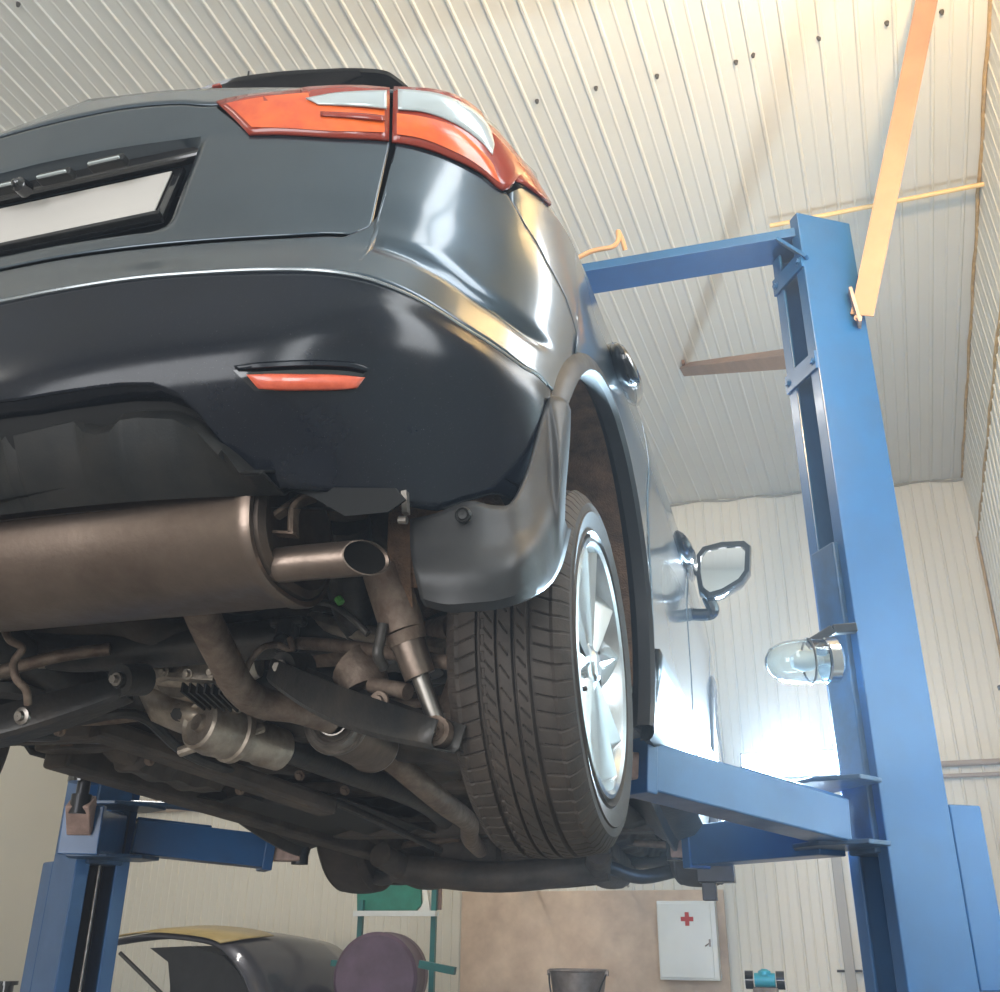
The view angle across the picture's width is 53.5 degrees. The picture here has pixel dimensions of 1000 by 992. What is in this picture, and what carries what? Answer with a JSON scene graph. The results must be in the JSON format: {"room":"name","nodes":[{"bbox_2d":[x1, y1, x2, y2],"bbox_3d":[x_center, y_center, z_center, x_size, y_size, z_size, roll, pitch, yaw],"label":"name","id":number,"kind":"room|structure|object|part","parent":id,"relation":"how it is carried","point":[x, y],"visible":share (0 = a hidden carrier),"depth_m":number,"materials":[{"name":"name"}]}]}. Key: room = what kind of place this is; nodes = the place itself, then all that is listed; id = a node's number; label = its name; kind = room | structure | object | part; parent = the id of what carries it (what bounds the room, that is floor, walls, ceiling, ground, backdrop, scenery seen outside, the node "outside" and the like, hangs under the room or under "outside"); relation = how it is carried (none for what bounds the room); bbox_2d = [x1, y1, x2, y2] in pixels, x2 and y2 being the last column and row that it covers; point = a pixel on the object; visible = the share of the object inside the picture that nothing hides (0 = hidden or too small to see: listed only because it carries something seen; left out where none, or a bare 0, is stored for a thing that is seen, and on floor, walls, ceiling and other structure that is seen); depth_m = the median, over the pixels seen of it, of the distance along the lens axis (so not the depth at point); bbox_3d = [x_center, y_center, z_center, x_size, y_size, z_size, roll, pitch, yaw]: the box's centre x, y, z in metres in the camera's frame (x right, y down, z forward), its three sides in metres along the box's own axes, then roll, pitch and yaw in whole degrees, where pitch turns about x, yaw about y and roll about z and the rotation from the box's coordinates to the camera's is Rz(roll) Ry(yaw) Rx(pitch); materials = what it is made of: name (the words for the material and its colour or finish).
{"room":"auto repair garage","nodes":[
{"label":"auto repair garage","id":0,"kind":"room"},
{"bbox_2d":[0,746,67,991],"bbox_3d":[-6.545,-0.023,4.225,0.001,6.091,13.500,-8,-26,19],"label":"wall","id":1,"kind":"structure","parent":0,"point":[32,796],"depth_m":9.06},
{"bbox_2d":[0,0,987,503],"bbox_3d":[-2.611,-2.741,3.811,8.378,1.307,13.520,-8,-26,19],"label":"ceiling","id":2,"kind":"structure","parent":0,"point":[712,148],"depth_m":4.97,"materials":[{"name":"white metal"}]},
{"bbox_2d":[680,349,785,375],"bbox_3d":[1.268,-0.729,5.521,0.068,1.426,2.358,1,-24,0],"label":"brace","id":3,"kind":"object","parent":2,"relation":"attached to","point":[774,359],"visible":0.79,"depth_m":5.22,"materials":[{"name":"brown metal"}]},
{"bbox_2d":[770,182,983,227],"bbox_3d":[2.026,-1.546,5.252,1.164,0.085,0.026,-9,-26,20],"label":"ceiling pipe","id":4,"kind":"object","parent":2,"relation":"attached to","point":[980,184],"visible":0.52,"depth_m":5.21,"materials":[{"name":"yellow metal"}]},
{"bbox_2d":[848,0,937,328],"bbox_3d":[1.588,-1.439,3.967,0.640,1.562,0.091,-21,-32,39],"label":"beam","id":5,"kind":"structure","parent":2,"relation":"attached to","point":[864,300],"depth_m":3.93,"materials":[{"name":"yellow metal"}]},
{"bbox_2d":[111,478,999,991],"bbox_3d":[-0.096,2.354,8.368,8.658,5.232,0.011,-8,-26,19],"label":"wall","id":6,"kind":"structure","parent":0,"point":[782,915],"depth_m":7.84,"materials":[{"name":"white metal"}]},
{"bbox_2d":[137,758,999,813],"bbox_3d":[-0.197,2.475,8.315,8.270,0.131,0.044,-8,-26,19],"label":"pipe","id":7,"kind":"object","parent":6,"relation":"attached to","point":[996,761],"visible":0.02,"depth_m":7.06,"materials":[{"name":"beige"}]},
{"bbox_2d":[460,890,730,991],"bbox_3d":[0.669,3.679,7.421,2.101,1.351,0.020,-8,-26,19],"label":"board","id":8,"kind":"object","parent":6,"relation":"attached to","point":[510,941],"visible":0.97,"depth_m":7.61,"materials":[{"name":"beige wood"}]},
{"bbox_2d":[656,901,721,980],"bbox_3d":[1.371,3.238,7.234,0.432,0.530,0.131,-8,-26,19],"label":"cabinet","id":9,"kind":"object","parent":8,"relation":"attached to","point":[688,934],"visible":0.98,"depth_m":7.21,"materials":[{"name":"white metal"}]},
{"bbox_2d":[670,478,962,506],"bbox_3d":[-0.221,0.242,9.364,8.359,0.477,0.020,-8,-26,19],"label":"trim","id":10,"kind":"structure","parent":6,"relation":"attached to","point":[960,479],"depth_m":8.39,"materials":[{"name":"grey"}]},
{"bbox_2d":[831,857,857,991],"bbox_3d":[2.425,2.939,7.018,0.070,1.100,0.030,-8,-26,19],"label":"conduit","id":11,"kind":"object","parent":6,"relation":"attached to","point":[845,934],"visible":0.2,"depth_m":6.97,"materials":[{"name":"grey"}]},
{"bbox_2d":[837,970,862,972],"bbox_3d":[2.533,3.257,6.747,0.490,0.500,0.121,-17,-29,33],"label":"bracket","id":12,"kind":"object","parent":6,"relation":"hanging from","point":[861,971],"visible":0.06,"depth_m":6.85,"materials":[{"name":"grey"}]},
{"bbox_2d":[962,0,999,638],"bbox_3d":[1.272,-0.974,1.373,0.036,5.618,13.500,-8,-26,19],"label":"wall","id":13,"kind":"structure","parent":0,"point":[986,298],"depth_m":5.93,"materials":[{"name":"white metal"}]},
{"bbox_2d":[960,0,991,477],"bbox_3d":[1.284,-3.102,2.368,0.030,0.872,13.372,-8,-26,19],"label":"trim","id":14,"kind":"structure","parent":13,"relation":"attached to","point":[989,11],"depth_m":5.26,"materials":[{"name":"brown metal"}]},
{"bbox_2d":[975,536,999,656],"bbox_3d":[3.680,2.245,6.825,0.024,4.229,0.021,-6,-25,15],"label":"trim","id":15,"kind":"structure","parent":13,"relation":"attached to","point":[976,537],"depth_m":7.49,"materials":[{"name":"brown metal"}]},
{"bbox_2d":[977,302,999,535],"bbox_3d":[1.312,-2.652,2.153,0.034,0.876,13.372,-8,-26,19],"label":"trim","id":16,"kind":"structure","parent":13,"relation":"attached to","point":[996,344],"depth_m":6.15,"materials":[{"name":"brown metal"}]},
{"bbox_3d":[0.346,1.707,0.260,23.562,0.200,21.732,-6,-25,15],"label":"floor","id":17,"kind":"structure","parent":0,"visible":0},
{"bbox_2d":[0,980,18,991],"bbox_3d":[-3.929,4.324,7.686,0.180,1.020,0.180,-6,-25,15],"label":"jack stand","id":18,"kind":"object","parent":17,"relation":"on","point":[5,985],"visible":1,"depth_m":7.83,"materials":[{"name":"black metal"}]},
{"bbox_2d":[118,925,342,991],"bbox_3d":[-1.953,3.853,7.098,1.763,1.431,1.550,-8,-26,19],"label":"car","id":19,"kind":"object","parent":17,"relation":"on","point":[237,959],"visible":0.91,"depth_m":6.86,"materials":[{"name":"grey paint"}]},
{"bbox_2d":[330,889,456,991],"bbox_3d":[-0.686,3.446,6.645,1.064,1.823,0.800,-6,-25,15],"label":"rack","id":20,"kind":"object","parent":17,"relation":"on","point":[431,965],"depth_m":6.90,"materials":[{"name":"metal"}]},
{"bbox_3d":[-1.002,3.643,6.823,0.035,1.603,0.035,-6,-25,15],"label":"post","id":21,"kind":"part","parent":20,"relation":"part of","materials":[{"name":"teal paint"}]},
{"bbox_2d":[333,932,427,991],"bbox_3d":[-0.814,3.321,6.853,0.569,0.569,0.692,-1,-24,3],"label":"tank","id":22,"kind":"object","parent":20,"relation":"on","point":[373,961],"visible":0.98,"depth_m":6.62,"materials":[{"name":"metal"}]},
{"bbox_2d":[357,885,422,910],"bbox_3d":[-0.794,2.838,7.140,0.520,0.277,0.030,-8,-26,19],"label":"panel","id":23,"kind":"object","parent":20,"relation":"on","point":[395,897],"visible":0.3,"depth_m":7.09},
{"bbox_2d":[353,911,438,915],"bbox_3d":[-0.735,2.934,6.972,0.641,0.035,0.060,-8,-26,19],"label":"shelf","id":24,"kind":"object","parent":20,"relation":"attached to","point":[355,913],"depth_m":6.94,"materials":[{"name":"white metal"}]},
{"bbox_3d":[-0.542,2.801,7.063,0.122,0.285,0.030,-8,-26,19],"label":"white frame strip","id":25,"kind":"part","parent":20,"relation":"part of","materials":[{"name":"white metal"}]},
{"bbox_3d":[-0.465,3.463,6.679,0.035,1.823,0.035,-6,-25,15],"label":"post","id":26,"kind":"part","parent":20,"relation":"part of","materials":[{"name":"metal"}]},
{"bbox_2d":[437,889,441,909],"bbox_3d":[-0.445,2.807,7.013,0.070,0.220,0.030,-8,-26,19],"label":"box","id":27,"kind":"object","parent":20,"relation":"on","point":[439,907],"visible":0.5,"depth_m":6.98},
{"bbox_2d":[20,213,999,991],"bbox_3d":[-0.247,0.802,3.427,3.676,4.030,1.445,-6,-25,15],"label":"lift","id":28,"kind":"object","parent":17,"relation":"on","point":[927,910],"visible":0.62,"depth_m":3.39,"materials":[{"name":"blue metal"}]},
{"bbox_3d":[-1.662,1.137,4.106,0.166,3.950,0.005,20,-31,-37],"label":"plate","id":29,"kind":"part","parent":28,"relation":"part of","materials":[{"name":"metal"}]},
{"bbox_3d":[-1.576,1.429,3.837,0.073,3.200,0.020,19,-30,-35],"label":"guide rail","id":30,"kind":"part","parent":28,"relation":"part of","materials":[{"name":"metal"}]},
{"bbox_3d":[-1.458,1.355,3.723,0.339,0.014,0.220,20,-31,-37],"label":"arm plate","id":31,"kind":"part","parent":28,"relation":"part of","materials":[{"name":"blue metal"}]},
{"bbox_3d":[-1.462,1.214,3.592,0.120,0.164,0.351,3,-24,-5],"label":"lift arm","id":32,"kind":"part","parent":28,"relation":"part of","materials":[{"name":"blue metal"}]},
{"bbox_3d":[-1.456,1.186,3.799,0.339,0.014,0.220,20,-31,-37],"label":"arm plate","id":33,"kind":"part","parent":28,"relation":"part of","materials":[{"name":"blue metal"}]},
{"bbox_3d":[-1.177,1.371,3.913,0.522,0.168,0.120,10,-26,-21],"label":"lift arm","id":34,"kind":"part","parent":28,"relation":"part of","materials":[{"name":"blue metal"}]},
{"bbox_2d":[0,68,751,893],"bbox_3d":[-0.250,0.325,3.498,2.264,2.000,4.305,-3,-24,9],"label":"car","id":35,"kind":"object","parent":28,"relation":"on","point":[337,519],"visible":0.94,"depth_m":1.62,"materials":[{"name":"grey metal"}]},
{"bbox_2d":[0,180,15,196],"bbox_3d":[-0.899,-0.555,1.793,0.069,0.016,0.020,-6,-25,15],"label":"light","id":36,"kind":"object","parent":35,"relation":"attached to","point":[7,187],"depth_m":1.78,"materials":[{"name":"grey"}]},
{"bbox_3d":[-1.109,0.446,2.232,0.160,0.040,0.160,-6,-25,15],"label":"spring seat","id":37,"kind":"part","parent":35,"relation":"part of","materials":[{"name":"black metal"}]},
{"bbox_2d":[36,167,75,186],"bbox_3d":[-0.788,-0.567,1.763,0.069,0.016,0.020,-6,-25,15],"label":"light","id":38,"kind":"object","parent":35,"relation":"attached to","point":[66,174],"depth_m":1.75,"materials":[{"name":"grey"}]},
{"bbox_3d":[-1.135,0.575,2.411,0.050,0.117,0.617,-12,-27,26],"label":"trailing arm","id":39,"kind":"part","parent":35,"relation":"part of","materials":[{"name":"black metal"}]},
{"bbox_3d":[-1.021,0.463,2.048,0.490,0.182,0.204,-6,-25,15],"label":"control arm","id":40,"kind":"part","parent":35,"relation":"part of","materials":[{"name":"black metal"}]},
{"bbox_3d":[-0.834,-0.501,1.789,0.520,0.110,0.028,-6,-25,15],"label":"number plate","id":41,"kind":"part","parent":35,"relation":"part of","materials":[{"name":"grey"}]},
{"bbox_3d":[-0.832,-0.494,1.795,0.555,0.145,0.044,-6,-25,15],"label":"plate frame","id":42,"kind":"part","parent":35,"relation":"part of","materials":[{"name":"black plastic"}]},
{"bbox_3d":[-0.830,-0.582,1.837,0.740,0.050,0.020,-6,-25,15],"label":"handle panel","id":43,"kind":"part","parent":35,"relation":"part of","materials":[{"name":"black plastic"}]},
{"bbox_2d":[87,153,128,173],"bbox_3d":[-0.686,-0.582,1.737,0.072,0.016,0.020,-6,-25,15],"label":"light","id":44,"kind":"object","parent":35,"relation":"attached to","point":[117,161],"depth_m":1.73,"materials":[{"name":"grey"}]},
{"bbox_2d":[0,411,293,514],"bbox_3d":[-0.837,-0.057,1.592,1.096,0.239,0.212,-6,-25,15],"label":"diffuser","id":45,"kind":"object","parent":35,"relation":"attached to","point":[52,462],"depth_m":1.42,"materials":[{"name":"plastic"}]},
{"bbox_2d":[212,83,221,87],"bbox_3d":[-0.662,-0.958,2.321,0.022,0.008,0.012,-6,-25,15],"label":"brake light","id":46,"kind":"object","parent":35,"relation":"on","point":[218,85],"depth_m":2.32,"materials":[{"name":"red plastic"}]},
{"bbox_3d":[-0.447,0.316,1.913,0.100,0.095,0.030,6,-25,-13],"label":"hanger rod","id":47,"kind":"part","parent":35,"relation":"part of","materials":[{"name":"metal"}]},
{"bbox_3d":[-1.016,1.004,3.390,0.260,0.325,1.640,-6,-25,15],"label":"sill","id":48,"kind":"part","parent":35,"relation":"part of","materials":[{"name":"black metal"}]},
{"bbox_3d":[-0.818,-0.193,1.719,1.751,0.060,0.411,-6,-25,15],"label":"bumper edge trim","id":49,"kind":"part","parent":35,"relation":"part of","materials":[{"name":"grey plastic"}]},
{"bbox_3d":[-0.319,0.056,1.538,0.021,0.198,0.252,-6,-25,15],"label":"plate","id":50,"kind":"part","parent":35,"relation":"part of","materials":[{"name":"metal"}]},
{"bbox_2d":[216,85,389,141],"bbox_3d":[-0.349,-0.676,1.746,0.317,0.152,0.042,-1,-24,3],"label":"tail lamp","id":51,"kind":"object","parent":35,"relation":"on","point":[327,113],"depth_m":1.72,"materials":[{"name":"orange plastic"}]},
{"bbox_3d":[-0.246,0.353,1.702,0.468,0.216,0.083,-20,-31,38],"label":"control arm","id":52,"kind":"part","parent":35,"relation":"part of","materials":[{"name":"black metal"}]},
{"bbox_3d":[-0.488,1.669,4.370,0.332,0.100,0.439,-6,-25,15],"label":"control arm","id":53,"kind":"part","parent":35,"relation":"part of","materials":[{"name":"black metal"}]},
{"bbox_3d":[-0.187,0.343,1.984,0.160,0.040,0.160,-6,-25,15],"label":"spring seat","id":54,"kind":"part","parent":35,"relation":"part of","materials":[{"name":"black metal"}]},
{"bbox_3d":[-0.111,0.334,1.587,0.064,0.101,0.029,7,-25,-14],"label":"rod","id":55,"kind":"part","parent":35,"relation":"part of","materials":[{"name":"metal"}]},
{"bbox_3d":[-0.409,1.505,4.279,0.506,0.067,0.038,-9,-26,21],"label":"tie rod","id":56,"kind":"part","parent":35,"relation":"part of","materials":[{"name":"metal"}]},
{"bbox_2d":[392,86,551,205],"bbox_3d":[-0.039,-0.649,1.819,0.340,0.238,0.066,13,-27,-25],"label":"tail lamp","id":57,"kind":"object","parent":35,"relation":"attached to","point":[435,130],"depth_m":1.76,"materials":[{"name":"orange"}]},
{"bbox_3d":[0.203,-0.081,2.085,0.076,0.891,1.015,-7,-25,17],"label":"quarter panel","id":58,"kind":"part","parent":35,"relation":"part of","materials":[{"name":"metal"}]},
{"bbox_3d":[0.213,0.077,2.001,0.062,0.697,0.871,-7,-25,17],"label":"arch trim","id":59,"kind":"part","parent":35,"relation":"part of","materials":[{"name":"plastic"}]},
{"bbox_3d":[0.321,-0.269,2.403,0.076,0.170,0.442,-6,-25,15],"label":"door handle","id":60,"kind":"part","parent":35,"relation":"part of","materials":[{"name":"black"}]},
{"bbox_3d":[0.602,1.547,4.077,0.332,0.100,0.439,-6,-25,15],"label":"control arm","id":61,"kind":"part","parent":35,"relation":"part of","materials":[{"name":"black metal"}]},
{"bbox_3d":[0.457,1.408,4.046,0.506,0.067,0.038,-3,-24,9],"label":"tie rod","id":62,"kind":"part","parent":35,"relation":"part of","materials":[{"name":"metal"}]},
{"bbox_3d":[0.478,0.298,2.900,0.069,0.902,0.854,-6,-25,15],"label":"door","id":63,"kind":"part","parent":35,"relation":"part of","materials":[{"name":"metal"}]},
{"bbox_3d":[0.424,0.843,3.003,0.260,0.325,1.640,-6,-25,15],"label":"sill","id":64,"kind":"part","parent":35,"relation":"part of","materials":[{"name":"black metal"}]},
{"bbox_3d":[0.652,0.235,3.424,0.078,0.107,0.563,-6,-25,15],"label":"door handle","id":65,"kind":"part","parent":35,"relation":"part of","materials":[{"name":"black"}]},
{"bbox_3d":[0.717,0.657,3.644,0.068,0.896,0.855,-6,-25,14],"label":"door","id":66,"kind":"part","parent":35,"relation":"part of","materials":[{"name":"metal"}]},
{"bbox_3d":[0.700,0.398,3.491,0.141,0.086,0.063,-12,-27,26],"label":"mirror arm","id":67,"kind":"part","parent":35,"relation":"part of","materials":[{"name":"black plastic"}]},
{"bbox_3d":[0.904,1.056,4.193,0.062,0.585,0.895,-5,-25,12],"label":"arch trim","id":68,"kind":"part","parent":35,"relation":"part of","materials":[{"name":"plastic"}]},
{"bbox_2d":[701,547,744,591],"bbox_3d":[0.782,0.257,3.465,0.159,0.166,0.004,-6,-25,15],"label":"mirror glass","id":69,"kind":"object","parent":35,"relation":"attached to","point":[722,568],"depth_m":3.46,"materials":[{"name":"white"}]},
{"bbox_2d":[696,541,751,601],"bbox_3d":[0.801,0.283,3.519,0.199,0.208,0.157,-6,-25,15],"label":"mirror","id":70,"kind":"object","parent":35,"relation":"attached to","point":[724,568],"depth_m":3.46,"materials":[{"name":"black mirror"}]},
{"bbox_2d":[578,229,626,258],"bbox_3d":[0.410,-1.074,4.376,0.298,0.160,0.069,-6,-25,15],"label":"hose","id":71,"kind":"object","parent":28,"relation":"attached to","point":[620,239],"visible":0.89,"depth_m":4.34,"materials":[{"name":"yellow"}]},
{"bbox_3d":[0.684,0.851,2.805,0.841,0.201,0.120,17,-29,-33],"label":"lift arm","id":72,"kind":"part","parent":28,"relation":"part of","materials":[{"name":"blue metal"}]},
{"bbox_3d":[0.884,1.165,3.371,0.120,0.144,0.609,15,-28,-29],"label":"lift arm","id":73,"kind":"part","parent":28,"relation":"part of","materials":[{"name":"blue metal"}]},
{"bbox_3d":[1.153,-0.892,3.986,0.022,0.075,0.210,7,-25,-14],"label":"tie plate","id":74,"kind":"part","parent":28,"relation":"part of","materials":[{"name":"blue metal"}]},
{"bbox_2d":[740,749,837,779],"bbox_3d":[1.346,1.010,3.861,0.322,0.120,0.931,12,-27,-24],"label":"lamp","id":75,"kind":"object","parent":28,"relation":"attached to","point":[789,765],"visible":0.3,"depth_m":4.09,"materials":[{"name":"metal"}]},
{"bbox_3d":[1.149,-0.472,3.798,0.022,0.075,0.210,7,-25,-14],"label":"tie plate","id":76,"kind":"part","parent":28,"relation":"part of","materials":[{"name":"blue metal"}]},
{"bbox_2d":[765,623,857,684],"bbox_3d":[1.004,0.503,3.182,0.310,0.203,0.150,0,-24,1],"label":"lamp","id":77,"kind":"object","parent":28,"relation":"attached to","point":[818,658],"visible":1,"depth_m":3.12,"materials":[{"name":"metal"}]},
{"bbox_3d":[1.036,0.907,3.128,0.220,0.014,0.339,7,-25,-14],"label":"arm plate","id":78,"kind":"part","parent":28,"relation":"part of","materials":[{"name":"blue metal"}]},
{"bbox_3d":[1.035,1.076,3.053,0.220,0.014,0.339,7,-25,-14],"label":"arm plate","id":79,"kind":"part","parent":28,"relation":"part of","materials":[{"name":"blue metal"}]},
{"bbox_3d":[1.314,2.977,4.683,0.350,1.108,0.350,-6,-25,15],"label":"stand","id":80,"kind":"object","parent":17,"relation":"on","visible":0},
{"bbox_2d":[745,969,785,991],"bbox_3d":[1.319,2.417,4.934,0.190,0.118,0.090,-6,-25,15],"label":"grinder","id":81,"kind":"object","parent":80,"relation":"on","point":[765,981],"visible":1,"depth_m":4.91,"materials":[{"name":"teal paint"}]},
{"bbox_3d":[1.319,2.401,4.941,0.100,0.082,0.064,-6,-25,15],"label":"motor","id":82,"kind":"part","parent":81,"relation":"part of","materials":[{"name":"teal paint"}]},
{"bbox_3d":[0.460,3.505,5.626,1.100,0.900,0.500,-6,-25,15],"label":"workbench","id":83,"kind":"object","parent":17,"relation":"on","visible":0},
{"bbox_2d":[547,968,608,991],"bbox_3d":[0.463,2.958,5.865,0.369,0.290,0.367,-6,-25,15],"label":"bucket","id":84,"kind":"object","parent":83,"relation":"on","point":[562,979],"visible":1,"depth_m":5.78,"materials":[{"name":"metal"}]}
]}

